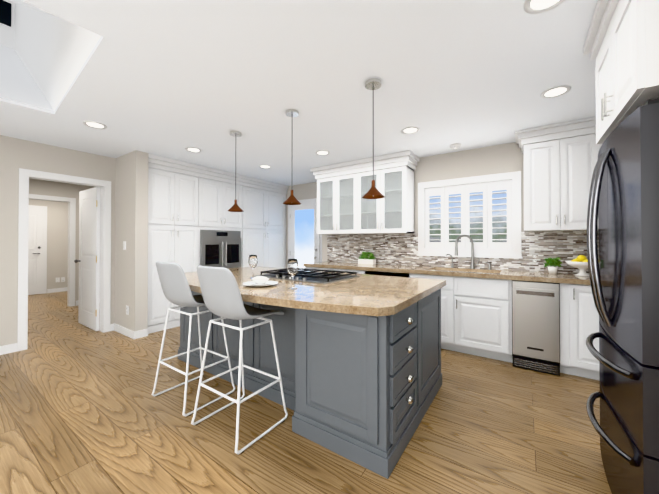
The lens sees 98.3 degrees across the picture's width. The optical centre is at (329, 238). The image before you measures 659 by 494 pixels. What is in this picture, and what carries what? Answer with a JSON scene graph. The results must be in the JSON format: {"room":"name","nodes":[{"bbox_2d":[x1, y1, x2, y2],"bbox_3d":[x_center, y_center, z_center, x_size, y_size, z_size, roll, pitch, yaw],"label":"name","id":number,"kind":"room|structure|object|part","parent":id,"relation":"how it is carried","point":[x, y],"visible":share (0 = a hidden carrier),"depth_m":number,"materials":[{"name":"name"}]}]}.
{"room":"kitchen","nodes":[
{"label":"kitchen","id":0,"kind":"room"},
{"bbox_2d":[29,199,67,294],"bbox_3d":[-6.979,0.098,6.823,0.120,2.440,2.140,0,-1,34],"label":"wall","id":1,"kind":"structure","parent":0,"point":[57,239],"depth_m":7.05,"materials":[{"name":"beige paint"}]},
{"bbox_2d":[28,208,43,294],"bbox_3d":[-7.072,0.299,6.509,0.072,2.015,0.760,0,-1,34],"label":"door","id":2,"kind":"structure","parent":1,"relation":"in","point":[35,261],"depth_m":6.72,"materials":[{"name":"white wood"}]},
{"bbox_2d":[29,205,46,293],"bbox_3d":[-7.098,0.265,6.527,0.016,2.100,0.900,0,-1,34],"label":"door frame","id":3,"kind":"structure","parent":1,"relation":"attached to","point":[44,246],"depth_m":6.86,"materials":[{"name":"white wood"}]},
{"bbox_2d":[47,287,66,292],"bbox_3d":[-6.612,1.274,7.231,0.013,0.095,0.795,0,-1,34],"label":"baseboard","id":4,"kind":"structure","parent":1,"relation":"attached to","point":[56,290],"depth_m":7.03,"materials":[{"name":"white wood"}]},
{"bbox_2d":[0,135,115,345],"bbox_3d":[-4.333,0.060,2.276,0.120,2.440,4.380,0,-1,34],"label":"wall","id":5,"kind":"structure","parent":0,"point":[16,154],"depth_m":3.27,"materials":[{"name":"beige paint"}]},
{"bbox_2d":[0,343,17,354],"bbox_3d":[-4.544,1.229,1.841,0.013,0.095,3.440,0,-1,34],"label":"baseboard","id":6,"kind":"structure","parent":5,"relation":"attached to","point":[7,349],"depth_m":3.20,"materials":[{"name":"white wood"}]},
{"bbox_2d":[17,168,110,350],"bbox_3d":[-3.371,0.241,3.667,0.136,2.100,0.885,0,-1,34],"label":"door frame","id":7,"kind":"structure","parent":5,"relation":"attached to","point":[25,175],"depth_m":3.50,"materials":[{"name":"white wood"}]},
{"bbox_2d":[74,187,99,330],"bbox_3d":[-3.562,0.280,4.167,0.748,2.015,0.109,0,-1,34],"label":"hall door","id":8,"kind":"structure","parent":5,"relation":"in","point":[89,260],"depth_m":4.12,"materials":[{"name":"white wood"}]},
{"bbox_2d":[29,178,93,305],"bbox_3d":[-5.306,0.084,5.194,0.120,2.440,2.300,0,-1,34],"label":"wall","id":9,"kind":"structure","parent":0,"point":[48,188],"depth_m":5.48,"materials":[{"name":"beige paint"}]},
{"bbox_2d":[29,194,75,305],"bbox_3d":[-5.271,0.254,5.230,0.136,2.100,0.900,0,-1,34],"label":"door frame","id":10,"kind":"structure","parent":9,"relation":"attached to","point":[71,248],"depth_m":5.52,"materials":[{"name":"white wood"}]},
{"bbox_2d":[115,150,147,330],"bbox_3d":[-2.787,0.074,3.963,0.770,2.440,0.150,0,-1,34],"label":"wall","id":11,"kind":"structure","parent":0,"point":[131,230],"depth_m":3.78,"materials":[{"name":"beige paint"}]},
{"bbox_2d":[114,323,134,338],"bbox_3d":[-2.778,1.245,3.848,0.663,0.095,0.013,0,-1,34],"label":"baseboard","id":12,"kind":"structure","parent":11,"relation":"attached to","point":[124,331],"depth_m":3.82,"materials":[{"name":"white wood"}]},
{"bbox_2d":[135,329,147,338],"bbox_3d":[-2.463,1.244,3.733,0.013,0.095,0.153,0,-1,34],"label":"baseboard","id":13,"kind":"structure","parent":11,"relation":"attached to","point":[141,333],"depth_m":3.73,"materials":[{"name":"white wood"}]},
{"bbox_2d":[0,0,597,185],"bbox_3d":[-2.235,-1.172,2.681,13.600,0.030,7.800,0,-1,34],"label":"ceiling","id":14,"kind":"structure","parent":0,"point":[172,79],"depth_m":2.09,"materials":[{"name":"white paint"}]},
{"bbox_2d":[0,0,100,110],"bbox_3d":[-3.851,-2.869,3.298,6.080,3.374,0.720,0,-1,39],"label":"skylight","id":15,"kind":"object","parent":14,"relation":"in","point":[44,55],"visible":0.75,"depth_m":2.99,"materials":[{"name":"white glass"}]},
{"bbox_2d":[83,121,106,128],"bbox_3d":[-2.374,-1.154,2.885,0.190,0.010,0.190,0,-1,34],"label":"recessed light","id":16,"kind":"object","parent":14,"relation":"in","point":[93,124],"visible":0.96,"depth_m":2.87,"materials":[{"name":"white plastic"}]},
{"bbox_2d":[185,147,201,151],"bbox_3d":[-1.751,-1.148,3.671,0.190,0.010,0.190,0,-1,34],"label":"recessed light","id":17,"kind":"object","parent":14,"relation":"in","point":[191,149],"visible":0.98,"depth_m":3.65,"materials":[{"name":"white plastic"}]},
{"bbox_2d":[228,131,243,211],"bbox_3d":[-1.018,-0.726,3.093,0.168,0.854,0.168,0,-1,34],"label":"pendant light","id":18,"kind":"object","parent":14,"relation":"hanging from","point":[235,207],"visible":1,"depth_m":3.08,"materials":[{"name":"brown metal"}]},
{"bbox_2d":[259,165,270,167],"bbox_3d":[-1.015,-1.141,4.500,0.190,0.010,0.190,0,-1,34],"label":"recessed light","id":19,"kind":"object","parent":14,"relation":"in","point":[264,166],"visible":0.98,"depth_m":4.49,"materials":[{"name":"white plastic"}]},
{"bbox_2d":[283,109,300,204],"bbox_3d":[-0.341,-0.737,2.594,0.168,0.839,0.168,0,-1,34],"label":"pendant light","id":20,"kind":"object","parent":14,"relation":"hanging from","point":[292,199],"visible":1,"depth_m":2.58,"materials":[{"name":"brown metal"}]},
{"bbox_2d":[316,150,329,154],"bbox_3d":[-0.091,-1.147,3.796,0.190,0.010,0.190,0,-1,34],"label":"recessed light","id":21,"kind":"object","parent":14,"relation":"in","point":[322,152],"visible":0.96,"depth_m":3.78,"materials":[{"name":"white plastic"}]},
{"bbox_2d":[362,78,384,198],"bbox_3d":[0.325,-0.734,2.115,0.168,0.854,0.168,0,-1,34],"label":"pendant light","id":22,"kind":"object","parent":14,"relation":"hanging from","point":[373,84],"visible":1,"depth_m":2.10,"materials":[{"name":"brown metal"}]},
{"bbox_2d":[401,126,419,133],"bbox_3d":[0.859,-1.153,3.025,0.190,0.010,0.190,0,-1,34],"label":"recessed light","id":23,"kind":"object","parent":14,"relation":"in","point":[410,130],"visible":1,"depth_m":3.02,"materials":[{"name":"white plastic"}]},
{"bbox_2d":[450,143,461,148],"bbox_3d":[1.547,-1.130,3.499,0.136,0.038,0.136,0,-1,34],"label":"smoke detector","id":24,"kind":"object","parent":14,"relation":"attached to","point":[455,146],"visible":1,"depth_m":3.46,"materials":[{"name":"plastic"}]},
{"bbox_2d":[524,0,564,13],"bbox_3d":[1.054,-1.167,1.378,0.190,0.010,0.190,0,-1,34],"label":"recessed light","id":25,"kind":"object","parent":14,"relation":"in","point":[535,6],"visible":1,"depth_m":1.42,"materials":[{"name":"white plastic"}]},
{"bbox_2d":[540,85,570,97],"bbox_3d":[1.782,-1.159,2.248,0.190,0.010,0.190,0,-1,34],"label":"recessed light","id":26,"kind":"object","parent":14,"relation":"in","point":[556,91],"visible":1,"depth_m":2.24,"materials":[{"name":"white plastic"}]},
{"bbox_2d":[286,182,316,267],"bbox_3d":[-0.590,0.090,5.980,2.120,2.440,0.120,0,-1,34],"label":"wall","id":27,"kind":"structure","parent":0,"point":[304,191],"depth_m":5.93,"materials":[{"name":"beige paint"}]},
{"bbox_2d":[290,202,319,267],"bbox_3d":[-0.529,0.291,5.790,0.766,2.020,0.116,0,-1,34],"label":"back door","id":28,"kind":"structure","parent":27,"relation":"in","point":[304,242],"depth_m":5.82,"materials":[{"name":"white glass"}]},
{"bbox_2d":[288,198,321,261],"bbox_3d":[-0.496,0.252,5.832,0.930,2.115,0.016,0,-1,34],"label":"door frame","id":29,"kind":"structure","parent":27,"relation":"attached to","point":[314,200],"depth_m":5.89,"materials":[{"name":"white wood"}]},
{"bbox_2d":[0,291,611,493],"bbox_3d":[-2.235,1.313,2.660,13.600,0.060,7.800,0,-1,34],"label":"floor","id":30,"kind":"structure","parent":0,"point":[83,410],"depth_m":1.88,"materials":[{"name":"brown wood"}]},
{"bbox_2d":[151,261,235,416],"bbox_3d":[-1.115,0.729,2.336,0.485,1.102,0.480,0,-1,34],"label":"stool","id":31,"kind":"object","parent":30,"relation":"on","point":[175,286],"visible":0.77,"depth_m":2.17,"materials":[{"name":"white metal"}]},
{"bbox_3d":[-1.113,0.372,2.342,0.456,0.393,0.492,0,-1,34],"label":"seat","id":32,"kind":"part","parent":31,"relation":"part of","materials":[{"name":"white plastic"}]},
{"bbox_2d":[147,154,288,333],"bbox_3d":[-1.917,0.085,5.137,0.700,2.438,2.760,0,-1,34],"label":"pantry","id":33,"kind":"object","parent":30,"relation":"on","point":[193,222],"visible":0.73,"depth_m":4.54,"materials":[{"name":"white wood"}]},
{"bbox_2d":[200,230,240,268],"bbox_3d":[-1.914,0.189,4.879,0.404,0.655,0.760,0,-1,34],"label":"wall oven","id":34,"kind":"object","parent":33,"relation":"in","point":[218,248],"depth_m":4.75,"materials":[{"name":"silver metal"}]},
{"bbox_2d":[191,265,287,453],"bbox_3d":[-0.622,0.726,1.976,0.485,1.102,0.480,0,-1,34],"label":"stool","id":35,"kind":"object","parent":30,"relation":"on","point":[221,294],"visible":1,"depth_m":1.82,"materials":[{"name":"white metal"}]},
{"bbox_3d":[-0.620,0.369,1.981,0.456,0.393,0.492,0,-1,34],"label":"seat","id":36,"kind":"part","parent":35,"relation":"part of","materials":[{"name":"white plastic"}]},
{"bbox_2d":[178,286,443,478],"bbox_3d":[-0.350,0.848,2.696,2.509,0.870,1.212,0,-1,34],"label":"kitchen island","id":37,"kind":"object","parent":30,"relation":"on","point":[359,357],"depth_m":1.78,"materials":[{"name":"grey wood"}]},
{"bbox_2d":[185,266,445,325],"bbox_3d":[-0.418,0.390,2.632,2.520,0.045,1.460,0,-1,34],"label":"island countertop","id":38,"kind":"structure","parent":37,"relation":"on","point":[367,299],"depth_m":1.96,"materials":[{"name":"beige stone"}]},
{"bbox_2d":[248,255,257,277],"bbox_3d":[-0.717,0.260,2.673,0.084,0.215,0.084,0,-1,34],"label":"wine glass","id":39,"kind":"object","parent":38,"relation":"on","point":[253,261],"visible":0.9,"depth_m":2.64,"materials":[{"name":"clear glass"}]},
{"bbox_2d":[243,276,277,286],"bbox_3d":[-0.542,0.329,2.238,0.270,0.068,0.270,0,-1,34],"label":"plate setting","id":40,"kind":"object","parent":38,"relation":"on","point":[259,281],"visible":1,"depth_m":2.21,"materials":[{"name":"white ceramic"}]},
{"bbox_2d":[287,259,298,288],"bbox_3d":[-0.267,0.255,2.075,0.084,0.215,0.084,0,-1,34],"label":"wine glass","id":41,"kind":"object","parent":38,"relation":"on","point":[292,266],"visible":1,"depth_m":2.05,"materials":[{"name":"clear glass"}]},
{"bbox_2d":[303,265,366,273],"bbox_3d":[0.219,0.863,4.356,1.042,0.870,0.625,0,-1,34],"label":"base cabinet","id":42,"kind":"object","parent":30,"relation":"on","point":[359,271],"depth_m":3.92,"materials":[{"name":"wood"}]},
{"bbox_2d":[367,273,414,277],"bbox_3d":[0.895,0.859,3.894,0.716,0.870,0.625,0,-1,34],"label":"dishwasher","id":43,"kind":"object","parent":30,"relation":"on","point":[411,275],"depth_m":3.56,"materials":[{"name":"metal"}]},
{"bbox_2d":[415,273,458,351],"bbox_3d":[1.377,0.856,3.565,0.569,0.870,0.625,0,-1,34],"label":"base cabinet","id":44,"kind":"object","parent":30,"relation":"on","point":[450,292],"depth_m":3.23,"materials":[{"name":"wood"}]},
{"bbox_2d":[459,277,510,361],"bbox_3d":[1.760,0.854,3.303,0.590,0.870,0.625,0,-1,34],"label":"base cabinet","id":45,"kind":"object","parent":30,"relation":"on","point":[484,303],"depth_m":3.02,"materials":[{"name":"wood"}]},
{"bbox_2d":[511,281,566,375],"bbox_3d":[2.151,0.852,3.036,0.498,0.870,0.625,0,-1,34],"label":"trash compactor","id":46,"kind":"object","parent":30,"relation":"on","point":[543,322],"depth_m":2.74,"materials":[{"name":"metal"}]},
{"bbox_2d":[307,261,590,284],"bbox_3d":[1.451,0.398,3.509,4.054,0.046,0.640,0,-1,34],"label":"countertop","id":47,"kind":"structure","parent":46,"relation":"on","point":[495,274],"depth_m":3.24,"materials":[{"name":"beige stone"}]},
{"bbox_2d":[358,252,375,264],"bbox_3d":[0.564,0.286,4.312,0.264,0.189,0.164,0,-1,34],"label":"planter","id":48,"kind":"object","parent":47,"relation":"on","point":[370,260],"visible":1,"depth_m":4.26,"materials":[{"name":"white ceramic"}]},
{"bbox_2d":[459,269,466,272],"bbox_3d":[1.610,0.504,3.418,0.780,0.192,0.400,0,-1,34],"label":"sink","id":49,"kind":"object","parent":47,"relation":"in","point":[460,270],"depth_m":3.58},
{"bbox_2d":[446,235,490,269],"bbox_3d":[1.720,0.161,3.557,0.510,0.427,0.178,0,-1,34],"label":"faucet","id":50,"kind":"object","parent":47,"relation":"on","point":[472,265],"visible":1,"depth_m":3.56,"materials":[{"name":"silver metal"}]},
{"bbox_2d":[544,257,561,273],"bbox_3d":[2.371,0.280,3.029,0.162,0.179,0.151,0,-1,34],"label":"potted plant","id":51,"kind":"object","parent":47,"relation":"on","point":[553,263],"visible":1,"depth_m":3.00,"materials":[{"name":"green plant"}]},
{"bbox_2d":[565,255,588,276],"bbox_3d":[2.519,0.265,2.835,0.280,0.206,0.280,0,-1,34],"label":"fruit bowl","id":52,"kind":"object","parent":47,"relation":"on","point":[580,262],"visible":0.88,"depth_m":2.81,"materials":[{"name":"white ceramic"}]},
{"bbox_2d":[567,285,599,380],"bbox_3d":[2.496,0.850,2.800,0.338,0.870,0.625,0,-1,34],"label":"base cabinet","id":53,"kind":"object","parent":30,"relation":"on","point":[582,314],"depth_m":2.59,"materials":[{"name":"wood"}]},
{"bbox_2d":[586,98,658,493],"bbox_3d":[1.701,0.373,1.158,0.978,1.795,0.750,0,-1,34],"label":"fridge","id":54,"kind":"object","parent":30,"relation":"on","point":[623,214],"visible":1,"depth_m":1.17,"materials":[{"name":"black metal"}]},
{"bbox_2d":[322,234,326,261],"bbox_3d":[0.061,0.084,5.160,0.120,2.440,0.500,0,-1,34],"label":"wall","id":55,"kind":"structure","parent":0,"point":[324,247],"depth_m":4.96,"materials":[{"name":"beige paint"}]},
{"bbox_2d":[414,142,523,232],"bbox_3d":[1.724,0.072,3.792,4.170,2.440,0.120,0,-1,34],"label":"wall","id":56,"kind":"structure","parent":0,"point":[502,158],"depth_m":3.66,"materials":[{"name":"beige paint"}]},
{"bbox_2d":[310,151,419,234],"bbox_3d":[0.481,-0.608,4.322,1.645,1.066,0.403,0,-1,34],"label":"glass cabinet","id":57,"kind":"object","parent":56,"relation":"attached to","point":[344,206],"visible":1,"depth_m":4.20,"materials":[{"name":"white wood"}]},
{"bbox_2d":[327,231,598,273],"bbox_3d":[1.637,0.149,3.771,4.049,0.457,0.011,0,-1,34],"label":"backsplash","id":58,"kind":"structure","parent":56,"relation":"attached to","point":[402,249],"depth_m":3.72,"materials":[{"name":"tile"}]},
{"bbox_2d":[515,117,601,231],"bbox_3d":[2.273,-0.625,2.298,1.320,1.066,1.723,0,-1,34],"label":"wall cabinet","id":59,"kind":"object","parent":56,"relation":"attached to","point":[560,160],"depth_m":2.90,"materials":[{"name":"white wood"}]},
{"bbox_3d":[2.651,0.054,1.560,0.120,2.440,2.520,0,-1,34],"label":"wall","id":60,"kind":"structure","parent":0,"visible":0},
{"bbox_2d":[583,0,658,143],"bbox_3d":[1.722,-0.866,1.157,0.940,0.603,0.755,0,-1,34],"label":"wall cabinet","id":61,"kind":"object","parent":60,"relation":"attached to","point":[621,45],"depth_m":1.25,"materials":[{"name":"white wood"}]},
{"label":"outside","id":62,"kind":"structure","parent":0,"visible":0},
{"bbox_2d":[417,171,522,258],"bbox_3d":[1.784,-0.278,3.733,1.230,1.030,0.155,0,-1,34],"label":"window","id":63,"kind":"structure","parent":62,"point":[478,231],"depth_m":3.69,"materials":[{"name":"white wood"}]},
{"bbox_2d":[425,181,511,248],"bbox_3d":[1.771,-0.288,3.713,1.014,0.816,0.072,0,-1,34],"label":"window shutters","id":64,"kind":"object","parent":63,"relation":"attached to","point":[465,191],"visible":0.92,"depth_m":3.68,"materials":[{"name":"white wood"}]}
]}

